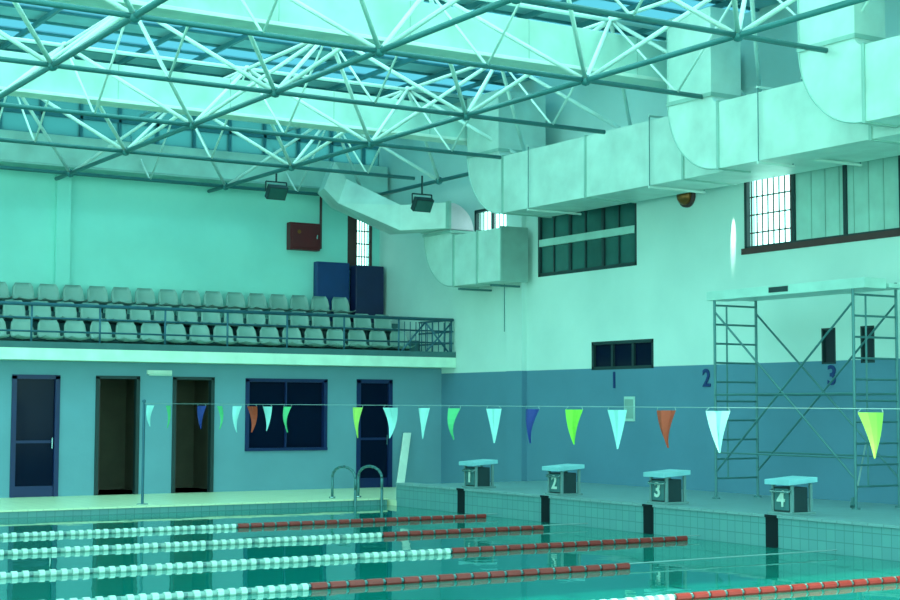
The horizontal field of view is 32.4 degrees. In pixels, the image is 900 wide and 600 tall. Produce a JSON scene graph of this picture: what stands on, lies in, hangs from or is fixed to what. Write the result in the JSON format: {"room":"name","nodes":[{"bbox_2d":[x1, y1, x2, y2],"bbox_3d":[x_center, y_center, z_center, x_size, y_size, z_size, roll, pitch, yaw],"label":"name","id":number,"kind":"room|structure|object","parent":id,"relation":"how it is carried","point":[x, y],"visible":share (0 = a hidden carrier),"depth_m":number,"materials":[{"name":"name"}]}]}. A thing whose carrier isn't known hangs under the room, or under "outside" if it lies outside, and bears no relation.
{"room":"indoor swimming pool","nodes":[
{"label":"indoor swimming pool","id":0,"kind":"room"},
{"bbox_2d":[99,379,208,494],"bbox_3d":[-12.842,2.319,27.071,28.500,2.620,1.700,3,-5,-32],"label":"wall","id":1,"kind":"structure","parent":0,"point":[116,395],"depth_m":31.78,"materials":[{"name":"concrete"}]},
{"bbox_2d":[0,169,379,320],"bbox_3d":[-14.625,-1.319,28.319,30.500,4.760,0.320,3,-5,-32],"label":"wall","id":2,"kind":"structure","parent":0,"point":[84,231],"depth_m":33.45,"materials":[{"name":"paint"}]},
{"bbox_2d":[0,96,378,165],"bbox_3d":[-14.642,-4.169,28.560,30.500,1.040,0.220,3,-5,-32],"label":"window","id":3,"kind":"structure","parent":2,"relation":"in","point":[13,119],"depth_m":33.89,"materials":[{"name":"glass"}]},
{"bbox_2d":[287,222,319,251],"bbox_3d":[-3.317,-1.436,35.178,0.760,0.620,0.240,3,-5,-32],"label":"upper cabinet","id":4,"kind":"object","parent":2,"relation":"attached to","point":[300,236],"visible":1,"depth_m":35.08,"materials":[{"name":"red paint"}]},
{"bbox_2d":[320,197,321,248],"bbox_3d":[-2.971,-1.812,35.455,0.090,1.310,0.060,3,-5,-32],"label":"standpipe","id":5,"kind":"object","parent":4,"relation":"attached to","point":[320,197],"visible":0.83,"depth_m":35.43,"materials":[{"name":"red metal"}]},
{"bbox_2d":[347,216,371,265],"bbox_3d":[-2.130,-1.336,36.133,0.650,1.320,0.114,3,-5,-32],"label":"window","id":6,"kind":"structure","parent":2,"relation":"in","point":[352,256],"depth_m":36.07,"materials":[{"name":"white glass"}]},
{"bbox_2d":[0,129,387,195],"bbox_3d":[-13.627,-3.306,28.663,28.400,0.660,0.580,3,-5,-32],"label":"roof beam","id":7,"kind":"structure","parent":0,"point":[11,154],"depth_m":33.12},
{"bbox_2d":[0,487,396,508],"bbox_3d":[-4.744,3.660,12.022,30.500,2.300,37.800,3,-5,-32],"label":"floor","id":8,"kind":"structure","parent":0,"point":[388,492],"depth_m":28.86,"materials":[{"name":"tile"}]},
{"bbox_2d":[136,399,147,504],"bbox_3d":[-5.234,2.601,26.425,0.193,1.815,0.193,3,-5,-32],"label":"post","id":9,"kind":"object","parent":8,"relation":"on","point":[144,401],"depth_m":26.41,"materials":[{"name":"silver metal"}]},
{"bbox_2d":[0,497,387,517],"bbox_3d":[-11.812,3.365,21.965,24.950,0.430,0.280,3,-5,-32],"label":"pool coping","id":10,"kind":"object","parent":8,"relation":"on","point":[341,502],"visible":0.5,"depth_m":26.36,"materials":[{"name":"tile"}]},
{"bbox_2d":[329,465,382,506],"bbox_3d":[-1.720,3.857,28.536,0.666,1.626,1.008,3,-5,-32],"label":"pool ladder","id":11,"kind":"object","parent":8,"relation":"on","point":[356,479],"visible":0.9,"depth_m":28.43,"materials":[{"name":"metal"}]},
{"bbox_2d":[396,433,410,482],"bbox_3d":[-0.984,3.395,32.841,0.154,1.150,0.740,-1,-4,13],"label":"leaning board","id":12,"kind":"object","parent":8,"relation":"on","point":[406,438],"visible":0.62,"depth_m":32.84,"materials":[{"name":"white paint"}]},
{"bbox_2d":[396,481,899,561],"bbox_3d":[6.322,3.125,19.797,3.560,0.720,22.020,3,-5,-32],"label":"wall","id":13,"kind":"structure","parent":8,"relation":"on","point":[872,531],"depth_m":22.24,"materials":[{"name":"tile"}]},
{"bbox_2d":[459,459,497,488],"bbox_3d":[0.482,2.976,26.542,0.500,0.480,0.460,3,-5,-32],"label":"starting block","id":14,"kind":"object","parent":13,"relation":"on","point":[476,477],"visible":1,"depth_m":26.41,"materials":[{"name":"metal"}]},
{"bbox_2d":[542,464,584,495],"bbox_3d":[1.787,2.834,24.449,0.500,0.480,0.460,3,-5,-32],"label":"starting block","id":15,"kind":"object","parent":13,"relation":"on","point":[562,483],"visible":1,"depth_m":24.32,"materials":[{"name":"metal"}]},
{"bbox_2d":[643,469,690,504],"bbox_3d":[3.124,2.689,22.306,0.500,0.480,0.460,3,-5,-32],"label":"starting block","id":16,"kind":"object","parent":13,"relation":"on","point":[665,490],"visible":1,"depth_m":22.18,"materials":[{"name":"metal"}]},
{"bbox_2d":[764,476,816,514],"bbox_3d":[4.445,2.545,20.188,0.500,0.480,0.460,3,-5,-32],"label":"starting block","id":17,"kind":"object","parent":13,"relation":"on","point":[790,499],"visible":1,"depth_m":20.07,"materials":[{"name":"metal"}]},
{"bbox_2d":[707,277,899,509],"bbox_3d":[5.307,1.409,23.164,0.990,3.235,3.300,3,-5,-32],"label":"scaffold tower","id":18,"kind":"object","parent":13,"relation":"on","point":[855,286],"visible":0.98,"depth_m":22.83,"materials":[{"name":"metal"}]},
{"bbox_2d":[850,441,865,507],"bbox_3d":[5.961,2.537,22.602,0.086,0.942,1.328,-1,-4,23],"label":"pole","id":19,"kind":"object","parent":13,"relation":"on","point":[852,498],"visible":0.56,"depth_m":22.50,"materials":[{"name":"grey metal"}]},
{"bbox_2d":[0,360,441,497],"bbox_3d":[-13.189,2.190,25.742,30.500,2.590,0.200,3,-5,-32],"label":"wall","id":20,"kind":"structure","parent":0,"point":[235,468],"depth_m":31.11,"materials":[{"name":"paint"}]},
{"bbox_2d":[9,374,60,497],"bbox_3d":[-7.779,2.540,29.003,0.910,2.280,0.150,3,-5,-32],"label":"door","id":21,"kind":"structure","parent":20,"relation":"in","point":[35,401],"depth_m":29.01,"materials":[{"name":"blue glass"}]},
{"bbox_2d":[94,376,139,494],"bbox_3d":[-6.628,2.625,30.170,0.880,2.280,0.880,3,-5,-32],"label":"door frame","id":22,"kind":"structure","parent":20,"relation":"in","point":[136,378],"depth_m":29.95,"materials":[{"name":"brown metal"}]},
{"bbox_2d":[147,370,171,375],"bbox_3d":[-5.677,1.429,30.301,0.500,0.110,0.100,3,-5,-32],"label":"wall light","id":23,"kind":"object","parent":20,"relation":"attached to","point":[150,372],"visible":1,"depth_m":30.28,"materials":[{"name":"white paint"}]},
{"bbox_2d":[171,377,214,492],"bbox_3d":[-5.304,2.686,30.992,0.880,2.280,0.880,3,-5,-32],"label":"door frame","id":24,"kind":"structure","parent":20,"relation":"in","point":[211,379],"depth_m":30.77,"materials":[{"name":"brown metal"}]},
{"bbox_2d":[0,309,455,367],"bbox_3d":[-13.713,0.424,26.710,30.490,1.055,3.390,3,-5,-32],"label":"gallery terrace","id":25,"kind":"object","parent":20,"relation":"on","point":[9,350],"visible":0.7,"depth_m":30.66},
{"bbox_2d":[0,282,414,350],"bbox_3d":[-11.195,0.161,28.679,23.420,1.440,2.315,3,-5,-32],"label":"stadium seats","id":26,"kind":"object","parent":25,"relation":"on","point":[21,292],"visible":0.86,"depth_m":32.35,"materials":[{"name":"plastic"}]},
{"bbox_2d":[0,301,453,351],"bbox_3d":[-12.359,0.296,26.397,28.450,0.845,1.385,3,-5,-32],"label":"gallery railing","id":27,"kind":"object","parent":25,"relation":"on","point":[426,320],"depth_m":30.82,"materials":[{"name":"metal"}]},
{"bbox_2d":[313,261,349,320],"bbox_3d":[-2.714,-0.171,35.469,0.850,1.380,0.180,3,-5,-32],"label":"mat","id":28,"kind":"object","parent":25,"relation":"on","point":[331,279],"visible":0.56,"depth_m":35.38,"materials":[{"name":"blue plastic"}]},
{"bbox_2d":[350,265,383,322],"bbox_3d":[-1.925,-0.119,35.816,0.740,1.330,0.300,3,-5,-32],"label":"mat","id":29,"kind":"object","parent":25,"relation":"on","point":[366,282],"visible":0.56,"depth_m":35.67,"materials":[{"name":"blue fabric"}]},
{"bbox_2d":[245,378,327,450],"bbox_3d":[-3.363,2.351,31.770,1.850,1.470,0.150,3,-5,-32],"label":"window","id":30,"kind":"structure","parent":20,"relation":"in","point":[306,424],"depth_m":31.83,"materials":[{"name":"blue glass"}]},
{"bbox_2d":[356,379,392,487],"bbox_3d":[-1.619,2.826,32.826,0.860,2.280,0.150,3,-5,-32],"label":"door","id":31,"kind":"structure","parent":20,"relation":"in","point":[373,442],"depth_m":32.83,"materials":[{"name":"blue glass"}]},
{"bbox_2d":[0,50,466,145],"bbox_3d":[-10.673,-3.957,23.950,28.400,0.680,0.440,3,-5,-32],"label":"roof beam","id":32,"kind":"structure","parent":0,"point":[62,85],"depth_m":27.76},
{"bbox_2d":[0,0,785,104],"bbox_3d":[-7.950,-5.357,18.053,30.700,0.150,26.430,3,-5,-32],"label":"skylight","id":33,"kind":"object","parent":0,"point":[50,24],"depth_m":28.40,"materials":[{"name":"glass"}]},
{"bbox_2d":[47,0,742,91],"bbox_3d":[-7.292,-4.324,18.529,28.400,0.680,0.440,3,-5,-32],"label":"roof beam","id":34,"kind":"structure","parent":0,"point":[556,41],"depth_m":22.76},
{"bbox_2d":[0,0,870,195],"bbox_3d":[-6.448,-4.145,19.026,26.429,1.575,25.630,3,-5,-32],"label":"roof truss","id":35,"kind":"structure","parent":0,"point":[115,20],"depth_m":24.02,"materials":[{"name":"white metal"}]},
{"bbox_2d":[265,173,288,200],"bbox_3d":[-3.501,-2.292,31.249,0.489,0.541,0.271,3,-5,-32],"label":"floodlight","id":36,"kind":"object","parent":35,"relation":"hanging from","point":[273,192],"visible":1,"depth_m":31.18,"materials":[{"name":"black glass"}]},
{"bbox_2d":[410,176,433,212],"bbox_3d":[-0.565,-2.162,31.537,0.489,0.741,0.271,3,-5,-32],"label":"floodlight","id":37,"kind":"object","parent":35,"relation":"hanging from","point":[419,204],"visible":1,"depth_m":31.47,"materials":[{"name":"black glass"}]},
{"bbox_2d":[467,77,899,217],"bbox_3d":[5.549,-3.209,23.404,1.550,2.445,17.420,3,-5,-32],"label":"air duct","id":38,"kind":"object","parent":35,"relation":"hanging from","point":[634,163],"visible":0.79,"depth_m":27.35,"materials":[{"name":"metal"}]},
{"bbox_2d":[666,6,899,172],"bbox_3d":[7.339,-3.400,19.870,2.250,2.545,11.520,3,-5,-32],"label":"air duct","id":39,"kind":"object","parent":35,"relation":"hanging from","point":[725,130],"visible":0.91,"depth_m":22.90,"materials":[{"name":"metal"}]},
{"bbox_2d":[797,0,899,127],"bbox_3d":[8.252,-3.587,17.796,2.900,2.455,9.020,3,-5,-32],"label":"air duct","id":40,"kind":"object","parent":35,"relation":"hanging from","point":[857,81],"visible":1,"depth_m":20.13,"materials":[{"name":"metal"}]},
{"bbox_2d":[0,505,899,599],"bbox_3d":[-5.848,2.633,12.436,24.980,0.001,22.350,3,-5,-32],"label":"pool water","id":41,"kind":"object","parent":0,"point":[659,578],"visible":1,"depth_m":17.99,"materials":[{"name":"teal liquid"}]},
{"bbox_2d":[0,513,497,537],"bbox_3d":[-9.814,3.040,18.759,24.940,0.092,0.089,3,-5,-32],"label":"lane rope","id":42,"kind":"object","parent":41,"relation":"on","point":[466,516],"visible":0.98,"depth_m":22.90,"materials":[{"name":"multicoloured plastic"}]},
{"bbox_2d":[0,523,587,554],"bbox_3d":[-8.520,2.900,16.683,24.940,0.092,0.089,3,-5,-32],"label":"lane rope","id":43,"kind":"object","parent":41,"relation":"on","point":[532,527],"visible":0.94,"depth_m":20.49,"materials":[{"name":"multicoloured plastic"}]},
{"bbox_2d":[0,535,699,578],"bbox_3d":[-7.188,2.755,14.549,24.940,0.092,0.089,3,-5,-32],"label":"lane rope","id":44,"kind":"object","parent":41,"relation":"on","point":[199,564],"visible":0.94,"depth_m":18.14,"materials":[{"name":"multicoloured plastic"}]},
{"bbox_2d":[56,549,836,599],"bbox_3d":[-5.852,2.610,12.405,24.940,0.092,0.089,3,-5,-32],"label":"lane rope","id":45,"kind":"object","parent":41,"relation":"on","point":[618,566],"visible":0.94,"depth_m":15.57,"materials":[{"name":"multicoloured plastic"}]},
{"bbox_2d":[600,576,899,599],"bbox_3d":[-4.531,2.466,10.287,24.940,0.092,0.089,3,-5,-32],"label":"lane rope","id":46,"kind":"object","parent":41,"relation":"on","point":[882,580],"visible":0.99,"depth_m":14.98,"materials":[{"name":"multicoloured plastic"}]},
{"bbox_2d":[144,403,895,458],"bbox_3d":[0.781,1.360,16.827,0.119,0.493,22.700,3,-5,-32],"label":"flag bunting","id":47,"kind":"object","parent":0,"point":[872,422],"visible":1,"depth_m":16.06},
{"bbox_2d":[379,0,899,504],"bbox_3d":[6.187,-0.738,23.918,0.250,8.400,29.900,3,-5,-32],"label":"wall","id":48,"kind":"structure","parent":0,"point":[684,254],"depth_m":27.50,"materials":[{"name":"paint"}]},
{"bbox_2d":[318,162,527,331],"bbox_3d":[-0.510,-1.145,32.763,5.524,3.800,1.720,-3,-5,36],"label":"air duct","id":49,"kind":"object","parent":48,"relation":"attached to","point":[461,257],"visible":0.98,"depth_m":32.35,"materials":[{"name":"metal"}]},
{"bbox_2d":[475,209,503,231],"bbox_3d":[0.915,-1.404,32.362,0.122,1.070,1.300,3,-5,-32],"label":"window","id":50,"kind":"structure","parent":48,"relation":"in","point":[493,215],"depth_m":32.72,"materials":[{"name":"white glass"}]},
{"bbox_2d":[506,215,526,481],"bbox_3d":[1.341,-0.086,31.328,0.120,7.900,0.550,3,-5,-32],"label":"pillar","id":51,"kind":"structure","parent":48,"relation":"attached to","point":[516,298],"depth_m":31.11,"materials":[{"name":"paint"}]},
{"bbox_2d":[538,203,636,276],"bbox_3d":[2.607,-1.218,29.562,0.100,1.360,3.130,3,-5,-32],"label":"window","id":52,"kind":"structure","parent":48,"relation":"in","point":[606,237],"depth_m":29.52,"materials":[{"name":"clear glass"}]},
{"bbox_2d":[613,372,614,387],"bbox_3d":[3.028,1.475,28.584,0.012,0.303,0.058,3,-5,-32],"label":"number","id":53,"kind":"object","parent":48,"relation":"attached to","point":[613,372],"visible":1,"depth_m":28.58,"materials":[{"name":"paint"}]},
{"bbox_2d":[591,339,653,369],"bbox_3d":[3.187,1.008,28.462,0.080,0.530,1.830,3,-5,-32],"label":"window","id":54,"kind":"structure","parent":48,"relation":"in","point":[639,353],"depth_m":28.48,"materials":[{"name":"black glass"}]},
{"bbox_2d":[624,396,634,420],"bbox_3d":[3.261,1.980,28.165,0.030,0.450,0.300,3,-5,-32],"label":"notice sign","id":55,"kind":"object","parent":48,"relation":"attached to","point":[629,401],"visible":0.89,"depth_m":28.13,"materials":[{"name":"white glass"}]},
{"bbox_2d":[676,192,695,207],"bbox_3d":[4.089,-1.813,26.991,0.256,0.395,0.395,3,-5,-32],"label":"wall lamp","id":56,"kind":"object","parent":48,"relation":"attached to","point":[686,200],"visible":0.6,"depth_m":26.88,"materials":[{"name":"gold metal"}]},
{"bbox_2d":[702,369,710,386],"bbox_3d":[4.375,1.327,26.425,0.012,0.307,0.198,3,-5,-32],"label":"number","id":57,"kind":"object","parent":48,"relation":"attached to","point":[705,384],"visible":1,"depth_m":26.40,"materials":[{"name":"paint"}]},
{"bbox_2d":[741,155,899,254],"bbox_3d":[6.700,-1.645,23.030,0.154,1.410,6.750,3,-5,-32],"label":"window","id":58,"kind":"structure","parent":48,"relation":"in","point":[844,203],"depth_m":24.13,"materials":[{"name":"clear glass"}]},
{"bbox_2d":[821,328,835,363],"bbox_3d":[5.915,0.716,24.086,0.080,0.560,0.300,3,-5,-32],"label":"window","id":59,"kind":"structure","parent":48,"relation":"in","point":[828,344],"depth_m":24.13,"materials":[{"name":"black glass"}]},
{"bbox_2d":[827,365,835,384],"bbox_3d":[5.905,1.162,23.970,0.012,0.311,0.168,3,-5,-32],"label":"number","id":60,"kind":"object","parent":48,"relation":"attached to","point":[832,367],"visible":0.8,"depth_m":23.95,"materials":[{"name":"paint"}]},
{"bbox_2d":[860,325,874,362],"bbox_3d":[6.338,0.670,23.409,0.080,0.560,0.280,3,-5,-32],"label":"window","id":61,"kind":"structure","parent":48,"relation":"in","point":[870,342],"depth_m":23.44,"materials":[{"name":"black glass"}]}
]}

